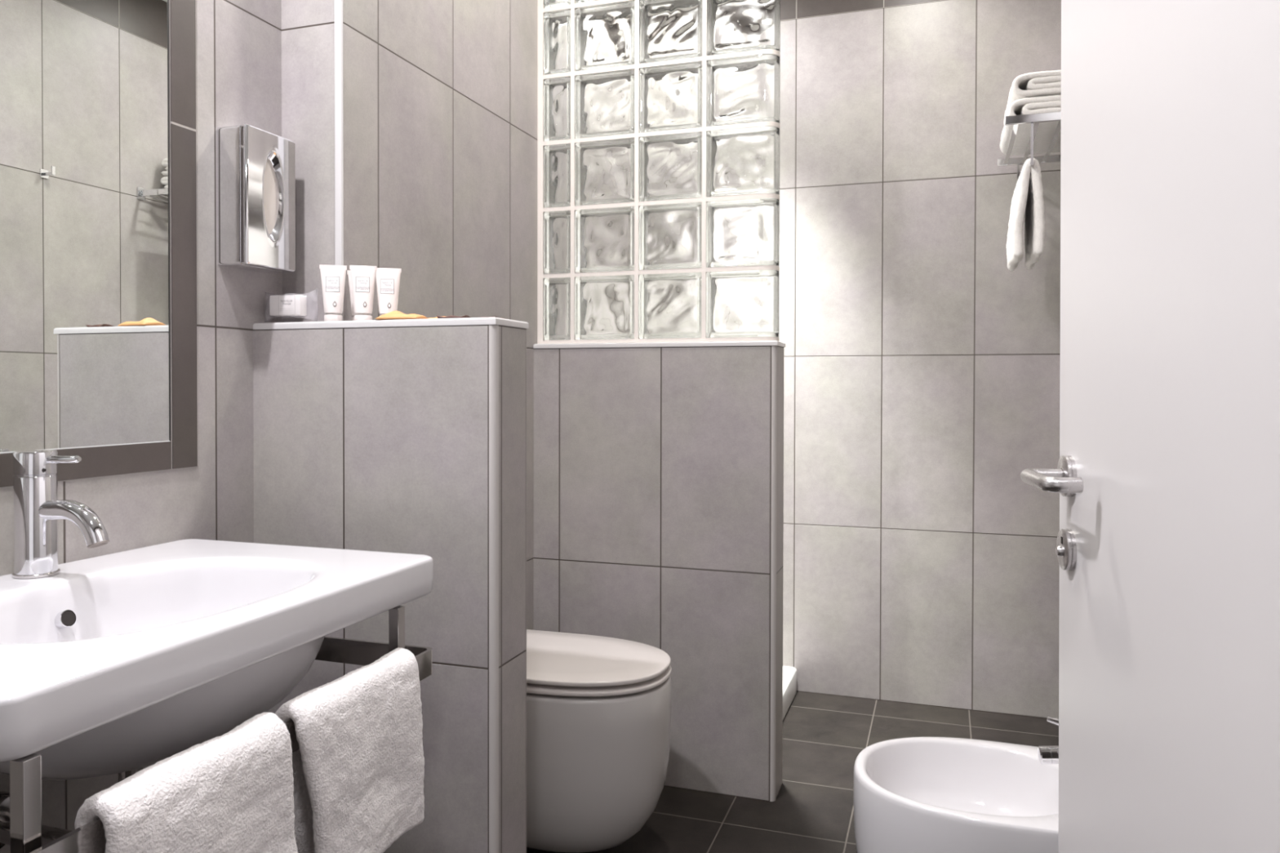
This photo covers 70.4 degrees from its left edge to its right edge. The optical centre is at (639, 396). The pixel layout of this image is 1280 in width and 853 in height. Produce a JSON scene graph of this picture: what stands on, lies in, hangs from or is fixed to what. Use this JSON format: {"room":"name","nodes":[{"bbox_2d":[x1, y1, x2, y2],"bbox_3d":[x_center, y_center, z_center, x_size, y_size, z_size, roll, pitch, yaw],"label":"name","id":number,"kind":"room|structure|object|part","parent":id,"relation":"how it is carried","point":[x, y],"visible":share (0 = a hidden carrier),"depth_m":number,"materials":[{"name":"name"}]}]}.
{"room":"bathroom","nodes":[
{"label":"bathroom","id":0,"kind":"room"},
{"bbox_2d":[0,0,282,852],"bbox_3d":[-1.173,-0.114,0.599,0.100,2.400,2.593,0,1,19],"label":"wall","id":1,"kind":"structure","parent":0,"point":[238,42],"depth_m":1.64,"materials":[{"name":"tile"}]},
{"bbox_2d":[0,791,9,824],"bbox_3d":[-0.849,0.499,1.216,0.148,0.144,0.072,0,1,-1],"label":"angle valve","id":2,"kind":"object","parent":1,"relation":"attached to","point":[4,796],"visible":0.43,"depth_m":1.19,"materials":[{"name":"silver metal"}]},
{"bbox_2d":[0,0,170,453],"bbox_3d":[-1.025,-0.607,0.871,0.003,1.382,1.413,0,1,19],"label":"wall mirror","id":3,"kind":"object","parent":1,"relation":"attached to","point":[85,276],"visible":1,"depth_m":1.39,"materials":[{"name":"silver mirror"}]},
{"bbox_2d":[0,441,171,487],"bbox_3d":[-1.026,0.108,0.880,0.004,0.047,1.414,0,1,19],"label":"trim","id":4,"kind":"structure","parent":1,"relation":"attached to","point":[107,460],"depth_m":1.43,"materials":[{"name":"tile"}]},
{"bbox_2d":[0,0,197,488],"bbox_3d":[-1.017,-0.593,0.899,0.002,1.450,1.472,0,1,19],"label":"trim","id":5,"kind":"structure","parent":1,"relation":"attached to","point":[169,0],"depth_m":1.55,"materials":[{"name":"grey metal"}]},
{"bbox_2d":[169,0,197,468],"bbox_3d":[-0.790,-0.601,1.570,0.004,1.449,0.053,0,1,19],"label":"trim","id":6,"kind":"structure","parent":1,"relation":"attached to","point":[182,12],"depth_m":1.57,"materials":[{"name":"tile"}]},
{"bbox_2d":[0,538,433,780],"bbox_3d":[-0.665,0.354,1.179,0.499,0.206,0.698,0,1,19],"label":"washbasin","id":7,"kind":"object","parent":1,"relation":"attached to","point":[116,663],"visible":1,"depth_m":1.11,"materials":[{"name":"white ceramic"}]},
{"bbox_2d":[12,449,109,578],"bbox_3d":[-0.798,0.163,1.254,0.156,0.174,0.056,0,1,19],"label":"tap","id":8,"kind":"object","parent":7,"relation":"on","point":[37,509],"visible":1,"depth_m":1.25,"materials":[{"name":"silver metal"}]},
{"bbox_3d":[-0.797,0.087,1.253,0.061,0.012,0.010,0,1,19],"label":"lever","id":9,"kind":"part","parent":8,"relation":"part of","materials":[{"name":"silver metal"}]},
{"bbox_3d":[-0.780,0.173,1.248,0.116,0.062,0.027,0,1,19],"label":"spout","id":10,"kind":"part","parent":8,"relation":"part of","materials":[{"name":"silver metal"}]},
{"bbox_2d":[0,767,146,848],"bbox_3d":[-0.766,0.556,1.218,0.287,0.205,0.068,0,1,19],"label":"trap","id":11,"kind":"object","parent":7,"relation":"attached to","point":[49,833],"visible":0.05,"depth_m":1.22,"materials":[{"name":"silver metal"}]},
{"bbox_2d":[9,605,432,852],"bbox_3d":[-0.664,0.368,1.160,0.515,0.115,0.664,0,1,19],"label":"towel rail","id":12,"kind":"object","parent":7,"relation":"attached to","point":[25,773],"visible":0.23,"depth_m":0.82,"materials":[{"name":"silver metal"}]},
{"bbox_3d":[-0.539,0.372,0.797,0.017,0.113,0.017,0,1,19],"label":"hanger post","id":13,"kind":"part","parent":12,"relation":"part of","materials":[{"name":"silver metal"}]},
{"bbox_2d":[74,712,297,852],"bbox_3d":[-0.465,0.495,0.944,0.080,0.258,0.252,0,1,19],"label":"hand towel","id":14,"kind":"object","parent":12,"relation":"hanging from","point":[232,792],"visible":0.98,"depth_m":0.94,"materials":[{"name":"white fabric"}]},
{"bbox_2d":[275,648,424,852],"bbox_3d":[-0.377,0.490,1.201,0.078,0.252,0.253,0,1,19],"label":"hand towel","id":15,"kind":"object","parent":12,"relation":"hanging from","point":[358,764],"visible":0.92,"depth_m":1.17,"materials":[{"name":"white fabric"}]},
{"bbox_3d":[-0.358,0.366,1.337,0.017,0.113,0.017,0,1,19],"label":"hanger post","id":16,"kind":"part","parent":12,"relation":"part of","materials":[{"name":"silver metal"}]},
{"bbox_2d":[217,124,295,273],"bbox_3d":[-0.715,-0.365,1.700,0.066,0.252,0.130,0,1,19],"label":"dispenser","id":17,"kind":"object","parent":1,"relation":"attached to","point":[256,166],"visible":1,"depth_m":1.65,"materials":[{"name":"silver metal"}]},
{"bbox_2d":[253,316,528,852],"bbox_3d":[-0.475,0.466,1.723,0.517,1.214,0.132,0,1,19],"label":"partition wall","id":18,"kind":"structure","parent":0,"point":[401,436],"depth_m":1.63,"materials":[{"name":"tile"}]},
{"bbox_2d":[269,294,306,316],"bbox_3d":[-0.670,-0.175,1.743,0.115,0.063,0.034,0,1,15],"label":"soap","id":19,"kind":"object","parent":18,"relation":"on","point":[290,304],"visible":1,"depth_m":1.74,"materials":[{"name":"white paper"}]},
{"bbox_2d":[319,264,346,321],"bbox_3d":[-0.583,-0.195,1.724,0.033,0.109,0.039,1,1,35],"label":"toiletry tube","id":20,"kind":"object","parent":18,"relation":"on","point":[332,277],"visible":1,"depth_m":1.72,"materials":[{"name":"white plastic"}]},
{"bbox_3d":[-0.581,-0.213,1.715,0.024,0.028,0.006,0,1,-15],"label":"label panel","id":21,"kind":"part","parent":20,"relation":"part of","materials":[{"name":"white"}]},
{"bbox_2d":[346,270,355,320],"bbox_3d":[-0.549,-0.194,1.782,0.033,0.106,0.039,1,1,39],"label":"toiletry tube","id":22,"kind":"object","parent":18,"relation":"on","point":[348,273],"visible":0.02,"depth_m":1.77,"materials":[{"name":"white plastic"}]},
{"bbox_2d":[349,265,376,320],"bbox_3d":[-0.527,-0.195,1.730,0.033,0.109,0.039,1,1,35],"label":"toiletry tube","id":23,"kind":"object","parent":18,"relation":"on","point":[362,277],"visible":0.99,"depth_m":1.72,"materials":[{"name":"white plastic"}]},
{"bbox_3d":[-0.526,-0.213,1.721,0.024,0.028,0.006,0,1,-15],"label":"label panel","id":24,"kind":"part","parent":23,"relation":"part of","materials":[{"name":"white"}]},
{"bbox_2d":[375,267,401,315],"bbox_3d":[-0.483,-0.194,1.742,0.033,0.106,0.039,1,1,39],"label":"toiletry tube","id":25,"kind":"object","parent":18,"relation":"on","point":[388,280],"visible":0.98,"depth_m":1.73,"materials":[{"name":"white plastic"}]},
{"bbox_3d":[-0.482,-0.211,1.733,0.024,0.027,0.006,0,1,-11],"label":"label panel","id":26,"kind":"part","parent":25,"relation":"part of","materials":[{"name":"white paper"}]},
{"bbox_2d":[374,311,427,319],"bbox_3d":[-0.436,-0.149,1.664,0.082,0.018,0.052,0,1,13],"label":"starfish","id":27,"kind":"object","parent":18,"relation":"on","point":[393,314],"visible":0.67,"depth_m":1.65,"materials":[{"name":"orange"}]},
{"bbox_2d":[435,315,470,318],"bbox_3d":[-0.332,-0.143,1.634,0.056,0.006,0.040,0,1,12],"label":"sachet","id":28,"kind":"object","parent":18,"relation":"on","point":[449,316],"visible":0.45,"depth_m":1.62,"materials":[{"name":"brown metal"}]},
{"bbox_2d":[281,0,537,630],"bbox_3d":[-0.415,-0.138,2.640,0.241,2.400,1.760,0,1,19],"label":"wall","id":29,"kind":"structure","parent":0,"point":[440,97],"depth_m":2.06,"materials":[{"name":"tile"}]},
{"bbox_2d":[334,0,343,320],"bbox_3d":[-0.586,-0.735,1.765,0.016,1.186,0.006,0,1,19],"label":"trim","id":30,"kind":"structure","parent":29,"relation":"attached to","point":[339,114],"depth_m":1.76,"materials":[{"name":"grey metal"}]},
{"bbox_2d":[526,629,671,852],"bbox_3d":[-0.185,0.815,2.141,0.522,0.416,0.372,0,1,19],"label":"toilet","id":31,"kind":"object","parent":29,"relation":"attached to","point":[599,708],"visible":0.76,"depth_m":1.97,"materials":[{"name":"white ceramic"}]},
{"bbox_3d":[-0.161,0.613,2.131,0.468,0.013,0.368,0,1,19],"label":"lid","id":32,"kind":"part","parent":31,"relation":"part of","materials":[{"name":"white plastic"}]},
{"bbox_2d":[533,340,785,801],"bbox_3d":[0.047,0.457,2.548,0.699,1.214,0.131,0,1,19],"label":"wall","id":33,"kind":"structure","parent":0,"point":[659,466],"depth_m":2.46,"materials":[{"name":"tile"}]},
{"bbox_2d":[537,0,780,343],"bbox_3d":[0.046,-0.833,2.533,0.692,1.366,0.080,0,1,19],"label":"glass block window","id":34,"kind":"structure","parent":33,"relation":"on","point":[658,215],"depth_m":2.49,"materials":[{"name":"clear glass"}]},
{"bbox_2d":[526,691,1058,852],"bbox_3d":[-0.079,1.131,1.175,1.824,0.100,4.553,0,1,19],"label":"floor","id":35,"kind":"structure","parent":0,"point":[812,811],"depth_m":2.47,"materials":[{"name":"tile"}]},
{"bbox_2d":[782,666,796,719],"bbox_3d":[0.149,1.013,2.990,0.618,0.090,0.764,0,1,19],"label":"shower tray","id":36,"kind":"object","parent":35,"relation":"on","point":[789,673],"visible":0.09,"depth_m":3.12,"materials":[{"name":"white ceramic"}]},
{"bbox_2d":[778,0,1061,719],"bbox_3d":[0.631,-0.144,3.270,1.824,2.400,0.100,0,1,19],"label":"wall","id":37,"kind":"structure","parent":0,"point":[922,371],"depth_m":3.11,"materials":[{"name":"tile"}]},
{"bbox_2d":[780,0,942,20],"bbox_3d":[0.633,-1.434,3.254,1.824,0.180,0.100,0,1,19],"label":"trim","id":38,"kind":"structure","parent":37,"relation":"attached to","point":[789,9],"depth_m":3.19,"materials":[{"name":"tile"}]},
{"bbox_3d":[0.740,-0.114,0.886,0.100,2.400,4.353,0,1,19],"label":"wall","id":39,"kind":"structure","parent":0,"visible":0},
{"bbox_2d":[853,737,1058,852],"bbox_3d":[0.647,0.852,1.609,0.525,0.350,0.360,0,1,19],"label":"bidet","id":40,"kind":"object","parent":39,"relation":"attached to","point":[912,794],"visible":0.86,"depth_m":1.69,"materials":[{"name":"white ceramic"}]},
{"bbox_2d":[1037,716,1058,764],"bbox_3d":[0.763,0.618,1.566,0.142,0.118,0.052,0,1,19],"label":"tap","id":41,"kind":"object","parent":40,"relation":"on","point":[1046,754],"visible":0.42,"depth_m":1.56,"materials":[{"name":"silver metal"}]},
{"bbox_3d":[0.761,0.581,1.568,0.107,0.044,0.018,0,1,19],"label":"lever","id":42,"kind":"part","parent":41,"relation":"part of","materials":[{"name":"silver metal"}]},
{"bbox_2d":[996,111,1061,180],"bbox_3d":[1.169,-0.697,2.654,0.218,0.148,0.522,0,1,19],"label":"towel rack","id":43,"kind":"object","parent":39,"relation":"attached to","point":[1036,118],"visible":0.5,"depth_m":2.51,"materials":[{"name":"silver metal"}]},
{"bbox_2d":[1005,158,1044,271],"bbox_3d":[1.108,-0.516,2.614,0.085,0.268,0.350,0,1,19],"label":"hanging towel","id":44,"kind":"object","parent":43,"relation":"hanging from","point":[1027,205],"visible":1,"depth_m":2.46,"materials":[{"name":"white fabric"}]},
{"bbox_2d":[1000,94,1061,155],"bbox_3d":[1.173,-0.795,2.677,0.194,0.072,0.401,0,1,19],"label":"bath towel","id":45,"kind":"object","parent":43,"relation":"on","point":[1049,104],"visible":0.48,"depth_m":2.58,"materials":[{"name":"white fabric"}]},
{"bbox_2d":[1004,69,1061,120],"bbox_3d":[1.178,-0.865,2.672,0.184,0.070,0.386,0,1,19],"label":"bath towel","id":46,"kind":"object","parent":45,"relation":"on","point":[1041,83],"visible":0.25,"depth_m":2.50,"materials":[{"name":"white fabric"}]},
{"bbox_3d":[0.452,0.012,0.308,0.079,2.160,0.055,0,1,19],"label":"door","id":47,"kind":"structure","parent":39,"relation":"in","visible":0},
{"bbox_2d":[1020,0,1279,852],"bbox_3d":[0.482,0.022,0.751,0.162,2.112,0.811,0,1,10],"label":"open door","id":48,"kind":"structure","parent":47,"relation":"attached to","point":[1166,477],"depth_m":0.81,"materials":[{"name":"white paint"}]},
{"bbox_3d":[0.481,0.097,1.057,0.053,0.018,0.127,0,1,10],"label":"lever handle","id":49,"kind":"part","parent":48,"relation":"part of","materials":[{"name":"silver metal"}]}
]}

